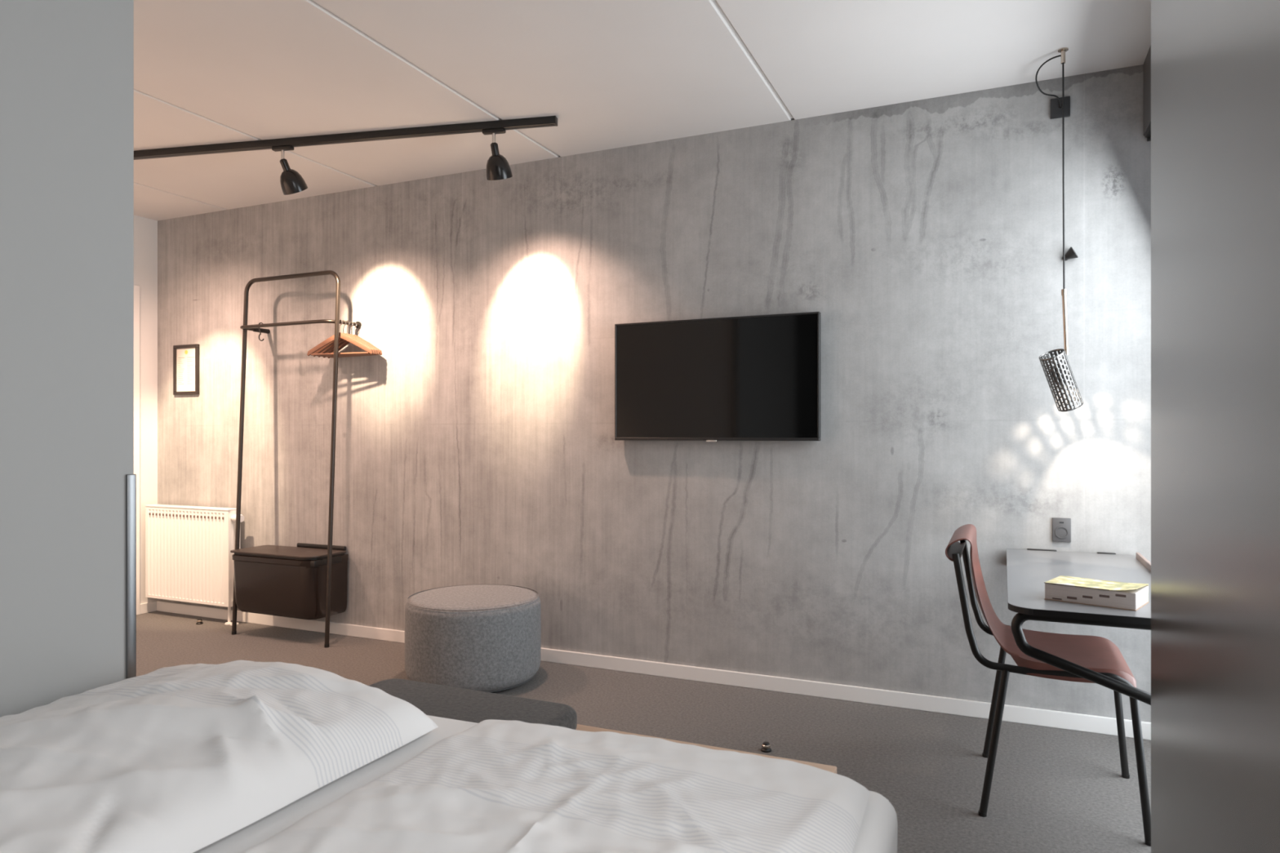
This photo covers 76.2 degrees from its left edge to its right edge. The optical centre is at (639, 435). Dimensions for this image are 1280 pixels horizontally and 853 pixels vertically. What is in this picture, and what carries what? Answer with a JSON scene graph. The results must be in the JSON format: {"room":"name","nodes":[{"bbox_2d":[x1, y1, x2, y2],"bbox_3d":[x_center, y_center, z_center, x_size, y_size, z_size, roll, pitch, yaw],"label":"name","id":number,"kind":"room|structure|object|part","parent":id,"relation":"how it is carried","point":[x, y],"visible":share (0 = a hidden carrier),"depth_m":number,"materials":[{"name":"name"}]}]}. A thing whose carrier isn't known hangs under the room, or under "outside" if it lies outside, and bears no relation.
{"room":"hotel room","nodes":[
{"label":"hotel room","id":0,"kind":"room"},
{"bbox_2d":[133,214,157,604],"bbox_3d":[-4.240,-0.134,3.606,0.100,2.667,4.380,0,0,24],"label":"wall","id":1,"kind":"structure","parent":0,"point":[145,229],"depth_m":5.52,"materials":[{"name":"white paint"}]},
{"bbox_2d":[133,284,139,615],"bbox_3d":[-3.520,0.100,5.015,0.069,2.200,0.950,0,0,24],"label":"door","id":2,"kind":"structure","parent":1,"relation":"in","point":[136,288],"depth_m":5.44,"materials":[{"name":"white paint"}]},
{"bbox_2d":[139,600,156,614],"bbox_3d":[-3.327,1.166,5.516,0.014,0.068,0.121,0,0,24],"label":"baseboard","id":3,"kind":"structure","parent":1,"relation":"attached to","point":[151,606],"depth_m":5.51,"materials":[{"name":"white paint"}]},
{"bbox_2d":[133,0,1151,221],"bbox_3d":[-1.431,-1.542,2.356,6.250,0.150,4.580,0,0,24],"label":"ceiling","id":4,"kind":"structure","parent":0,"point":[612,73],"depth_m":3.24,"materials":[{"name":"paint"}]},
{"bbox_2d":[133,115,557,159],"bbox_3d":[-1.972,-1.448,4.090,3.244,0.037,0.038,0,0,12],"label":"track","id":5,"kind":"object","parent":4,"relation":"attached to","point":[550,121],"visible":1,"depth_m":3.96,"materials":[{"name":"black metal"}]},
{"bbox_2d":[271,145,307,195],"bbox_3d":[-1.752,-1.317,4.101,0.122,0.230,0.161,0,0,24],"label":"track spotlight","id":6,"kind":"object","parent":5,"relation":"attached to","point":[291,182],"visible":1,"depth_m":4.06,"materials":[{"name":"black metal"}]},
{"bbox_3d":[-1.771,-1.389,4.049,0.017,0.052,0.017,0,0,24],"label":"stem","id":7,"kind":"part","parent":6,"relation":"part of","materials":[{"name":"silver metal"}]},
{"bbox_3d":[-1.747,-1.268,4.113,0.122,0.132,0.134,0,0,24],"label":"lamp shade","id":8,"kind":"part","parent":6,"relation":"part of","materials":[{"name":"black paint"}]},
{"bbox_2d":[482,128,512,180],"bbox_3d":[-0.672,-1.316,3.876,0.122,0.233,0.140,0,0,12],"label":"track spotlight","id":9,"kind":"object","parent":5,"relation":"hanging from","point":[498,167],"visible":1,"depth_m":3.83,"materials":[{"name":"black metal"}]},
{"bbox_3d":[-0.684,-1.389,3.823,0.017,0.052,0.017,0,0,24],"label":"stem","id":10,"kind":"part","parent":9,"relation":"part of","materials":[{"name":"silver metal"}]},
{"bbox_3d":[-0.673,-1.264,3.881,0.122,0.130,0.131,0,0,24],"label":"lamp shade","id":11,"kind":"part","parent":9,"relation":"part of","materials":[{"name":"black paint"}]},
{"bbox_2d":[1035,47,1083,412],"bbox_3d":[1.632,-0.778,3.181,0.162,1.378,0.342,0,0,24],"label":"pendant lamp","id":12,"kind":"object","parent":4,"relation":"hanging from","point":[1059,375],"visible":1,"depth_m":3.09,"materials":[{"name":"silver metal"}]},
{"bbox_3d":[1.599,-0.208,3.098,0.184,0.239,0.091,0,0,-24],"label":"lamp shade","id":13,"kind":"part","parent":12,"relation":"part of","materials":[{"name":"grey metal"}]},
{"bbox_3d":[1.609,-1.464,3.104,0.036,0.006,0.036,0,0,24],"label":"ceiling plate","id":14,"kind":"part","parent":12,"relation":"part of","materials":[{"name":"silver metal"}]},
{"bbox_3d":[1.617,-0.423,3.102,0.025,0.238,0.016,0,0,0],"label":"rod","id":15,"kind":"part","parent":12,"relation":"part of","materials":[{"name":"silver metal"}]},
{"bbox_2d":[136,610,1151,852],"bbox_3d":[-1.431,1.240,2.356,6.250,0.080,4.580,0,0,24],"label":"floor","id":16,"kind":"structure","parent":0,"point":[1053,790],"depth_m":3.24,"materials":[{"name":"grey carpet"}]},
{"bbox_2d":[0,0,136,717],"bbox_3d":[-1.597,-0.136,1.077,0.046,2.655,1.890,0,0,24],"label":"wall","id":17,"kind":"structure","parent":16,"relation":"on","point":[68,479],"depth_m":1.79,"materials":[{"name":"grey paint"}]},
{"bbox_3d":[-1.199,0.396,1.922,0.007,0.608,0.022,0,0,24],"label":"handle","id":18,"kind":"part","parent":17,"relation":"part of","materials":[{"name":"silver metal"}]},
{"bbox_2d":[195,618,203,624],"bbox_3d":[-2.800,1.185,5.187,0.040,0.030,0.040,0,0,24],"label":"door stop","id":19,"kind":"object","parent":16,"relation":"on","point":[199,621],"visible":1,"depth_m":5.18,"materials":[{"name":"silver metal"}]},
{"bbox_2d":[231,270,361,648],"bbox_3d":[-2.065,0.123,4.883,0.778,2.156,0.276,0,0,24],"label":"clothes rack","id":20,"kind":"object","parent":16,"relation":"on","point":[337,322],"visible":0.98,"depth_m":4.76,"materials":[{"name":"brown metal"}]},
{"bbox_2d":[258,322,264,341],"bbox_3d":[-2.273,-0.621,4.896,0.047,0.114,0.007,0,0,24],"label":"s-hook","id":21,"kind":"object","parent":20,"relation":"hanging from","point":[260,322],"visible":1,"depth_m":4.90,"materials":[{"name":"black metal"}]},
{"bbox_2d":[230,542,348,619],"bbox_3d":[-2.092,0.863,4.873,0.657,0.394,0.312,0,0,24],"label":"storage box","id":22,"kind":"object","parent":20,"relation":"on","point":[284,581],"visible":0.98,"depth_m":4.75,"materials":[{"name":"brown metal"}]},
{"bbox_3d":[-2.098,0.694,4.861,0.657,0.012,0.285,0,0,24],"label":"lid","id":23,"kind":"part","parent":22,"relation":"part of","materials":[{"name":"grey"}]},
{"bbox_3d":[-2.058,-0.656,4.909,0.761,0.020,0.220,0,0,24],"label":"hanging rail","id":24,"kind":"part","parent":20,"relation":"part of","materials":[{"name":"brown metal"}]},
{"bbox_2d":[306,319,373,355],"bbox_3d":[-1.737,-0.566,4.721,0.432,0.206,0.014,0,0,15],"label":"clothes hanger","id":25,"kind":"object","parent":20,"relation":"hanging from","point":[330,340],"visible":0.99,"depth_m":4.71,"materials":[{"name":"brown wood"}]},
{"bbox_2d":[313,320,375,356],"bbox_3d":[-1.725,-0.566,4.748,0.432,0.206,0.014,0,0,19],"label":"clothes hanger","id":26,"kind":"object","parent":20,"relation":"hanging from","point":[328,345],"visible":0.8,"depth_m":4.76,"materials":[{"name":"brown wood"}]},
{"bbox_2d":[317,320,377,357],"bbox_3d":[-1.714,-0.566,4.774,0.432,0.206,0.014,0,0,22],"label":"clothes hanger","id":27,"kind":"object","parent":20,"relation":"hanging from","point":[330,348],"visible":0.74,"depth_m":4.78,"materials":[{"name":"brown wood"}]},
{"bbox_2d":[323,321,379,357],"bbox_3d":[-1.702,-0.566,4.799,0.432,0.206,0.015,0,0,25],"label":"clothes hanger","id":28,"kind":"object","parent":20,"relation":"hanging from","point":[331,350],"visible":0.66,"depth_m":4.80,"materials":[{"name":"brown wood"}]},
{"bbox_2d":[328,322,382,358],"bbox_3d":[-1.690,-0.566,4.827,0.432,0.206,0.015,0,0,27],"label":"clothes hanger","id":29,"kind":"object","parent":20,"relation":"hanging from","point":[344,344],"visible":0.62,"depth_m":4.82,"materials":[{"name":"brown wood"}]},
{"bbox_2d":[404,584,541,693],"bbox_3d":[-0.815,0.990,4.002,0.654,0.420,0.654,0,0,24],"label":"pouf","id":30,"kind":"object","parent":16,"relation":"on","point":[481,637],"visible":0.91,"depth_m":3.74,"materials":[{"name":"grey fabric"}]},
{"bbox_2d":[193,715,897,852],"bbox_3d":[-0.713,0.907,0.852,1.690,0.586,2.023,0,0,24],"label":"bed","id":31,"kind":"object","parent":16,"relation":"on","point":[877,833],"visible":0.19,"depth_m":1.36,"materials":[{"name":"grey fabric"}]},
{"bbox_2d":[0,660,438,852],"bbox_3d":[-1.139,0.537,1.015,0.773,0.138,1.829,0,0,24],"label":"pillow","id":32,"kind":"object","parent":31,"relation":"on","point":[183,758],"visible":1,"depth_m":1.37,"materials":[{"name":"fabric"}]},
{"bbox_2d":[241,719,871,852],"bbox_3d":[-0.345,0.577,0.688,0.790,0.059,1.878,0,0,24],"label":"duvet","id":33,"kind":"object","parent":31,"relation":"on","point":[491,786],"visible":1,"depth_m":1.27,"materials":[{"name":"fabric"}]},
{"bbox_2d":[575,724,836,773],"bbox_3d":[-0.276,1.025,2.121,1.450,0.350,0.590,0,0,24],"label":"bench","id":34,"kind":"object","parent":16,"relation":"on","point":[833,769],"visible":0.05,"depth_m":2.22,"materials":[{"name":"brown wood"}]},
{"bbox_2d":[368,679,577,729],"bbox_3d":[-0.589,0.814,2.271,0.720,0.072,0.510,0,0,24],"label":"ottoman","id":35,"kind":"object","parent":34,"relation":"on","point":[433,700],"visible":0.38,"depth_m":2.35,"materials":[{"name":"fabric"}]},
{"bbox_2d":[760,742,771,752],"bbox_3d":[0.480,1.185,3.103,0.040,0.030,0.040,0,0,24],"label":"door stop","id":36,"kind":"object","parent":16,"relation":"on","point":[766,746],"visible":1,"depth_m":3.09,"materials":[{"name":"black metal"}]},
{"bbox_2d":[945,524,1151,846],"bbox_3d":[1.347,0.767,2.739,0.576,0.870,0.539,0,0,24],"label":"chair","id":37,"kind":"object","parent":16,"relation":"on","point":[1100,655],"visible":0.93,"depth_m":2.62,"materials":[{"name":"pink leather"}]},
{"bbox_3d":[1.317,0.969,3.022,0.094,0.466,0.023,0,0,42],"label":"leg","id":38,"kind":"part","parent":37,"relation":"part of","materials":[{"name":"black metal"}]},
{"bbox_3d":[1.117,0.969,2.572,0.094,0.466,0.023,0,0,6],"label":"leg","id":39,"kind":"part","parent":37,"relation":"part of","materials":[{"name":"black metal"}]},
{"bbox_3d":[1.329,0.556,2.747,0.538,0.448,0.504,0,0,24],"label":"leather seat","id":40,"kind":"part","parent":37,"relation":"part of","materials":[{"name":"pink leather"}]},
{"bbox_3d":[1.456,0.791,2.960,0.554,0.821,0.045,0,0,24],"label":"frame","id":41,"kind":"part","parent":37,"relation":"part of","materials":[{"name":"black metal"}]},
{"bbox_2d":[157,64,1151,722],"bbox_3d":[-0.515,-0.134,4.411,6.250,2.667,0.120,0,0,24],"label":"wall","id":42,"kind":"structure","parent":0,"point":[479,446],"depth_m":3.94,"materials":[{"name":"concrete"}]},
{"bbox_2d":[173,343,199,395],"bbox_3d":[-3.035,-0.437,5.457,0.236,0.334,0.018,0,0,24],"label":"framed notice","id":43,"kind":"object","parent":42,"relation":"attached to","point":[185,357],"visible":1,"depth_m":5.46,"materials":[{"name":"black"}]},
{"bbox_2d":[144,504,244,625],"bbox_3d":[-2.892,0.834,5.336,0.867,0.733,0.123,0,0,24],"label":"radiator","id":44,"kind":"object","parent":42,"relation":"attached to","point":[188,556],"visible":0.85,"depth_m":5.28,"materials":[{"name":"white metal"}]},
{"bbox_2d":[144,504,235,511],"bbox_3d":[-2.936,0.472,5.331,0.792,0.010,0.078,0,0,24],"label":"grille","id":45,"kind":"object","parent":44,"relation":"attached to","point":[148,507],"depth_m":5.33,"materials":[{"name":"white metal"}]},
{"bbox_2d":[156,600,1151,740],"bbox_3d":[-0.588,1.166,4.370,5.950,0.068,0.014,0,0,24],"label":"baseboard","id":46,"kind":"structure","parent":42,"relation":"attached to","point":[1012,713],"depth_m":3.83,"materials":[{"name":"white paint"}]},
{"bbox_2d":[614,311,820,441],"bbox_3d":[0.353,-0.264,3.924,1.027,0.591,0.062,0,0,24],"label":"television","id":47,"kind":"object","parent":42,"relation":"attached to","point":[757,377],"visible":1,"depth_m":3.88,"materials":[{"name":"black"}]},
{"bbox_2d":[1050,96,1070,119],"bbox_3d":[1.719,-1.341,3.338,0.072,0.080,0.022,0,0,24],"label":"outlet","id":48,"kind":"object","parent":42,"relation":"attached to","point":[1055,110],"visible":0.94,"depth_m":3.34,"materials":[{"name":"grey plastic"}]},
{"bbox_2d":[1052,517,1071,542],"bbox_3d":[1.726,0.388,3.340,0.068,0.098,0.014,0,0,24],"label":"wall socket","id":49,"kind":"object","parent":42,"relation":"attached to","point":[1061,526],"visible":1,"depth_m":3.34,"materials":[{"name":"grey plastic"}]},
{"bbox_2d":[1062,246,1078,260],"bbox_3d":[1.746,-0.739,3.311,0.057,0.051,0.051,0,0,24],"label":"wall hook","id":50,"kind":"object","parent":42,"relation":"attached to","point":[1070,254],"visible":0.81,"depth_m":3.30,"materials":[{"name":"black metal"}]},
{"bbox_2d":[1006,548,1151,705],"bbox_3d":[1.575,0.640,2.711,0.648,0.377,1.284,0,0,24],"label":"desk","id":51,"kind":"object","parent":42,"relation":"attached to","point":[1028,570],"visible":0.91,"depth_m":2.38,"materials":[{"name":"black"}]},
{"bbox_2d":[1044,575,1148,611],"bbox_3d":[1.307,0.445,2.338,0.232,0.059,0.157,0,0,43],"label":"book","id":52,"kind":"object","parent":51,"relation":"on","point":[1105,593],"visible":1,"depth_m":2.29,"materials":[{"name":"yellow paper"}]},
{"bbox_2d":[1151,0,1279,852],"bbox_3d":[1.140,-0.134,1.337,0.325,2.667,1.370,0,0,24],"label":"wall pier","id":53,"kind":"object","parent":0,"point":[1215,64],"visible":1,"depth_m":1.42,"materials":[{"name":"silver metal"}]},
{"bbox_3d":[1.305,-0.133,1.137,0.140,2.667,4.380,0,0,24],"label":"wall","id":54,"kind":"structure","parent":0,"visible":0},
{"bbox_2d":[1143,44,1151,141],"bbox_3d":[1.788,-1.312,2.584,0.155,0.309,1.335,0,0,24],"label":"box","id":55,"kind":"object","parent":54,"relation":"attached to","point":[1147,64],"visible":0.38,"depth_m":3.13,"materials":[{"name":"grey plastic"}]}
]}

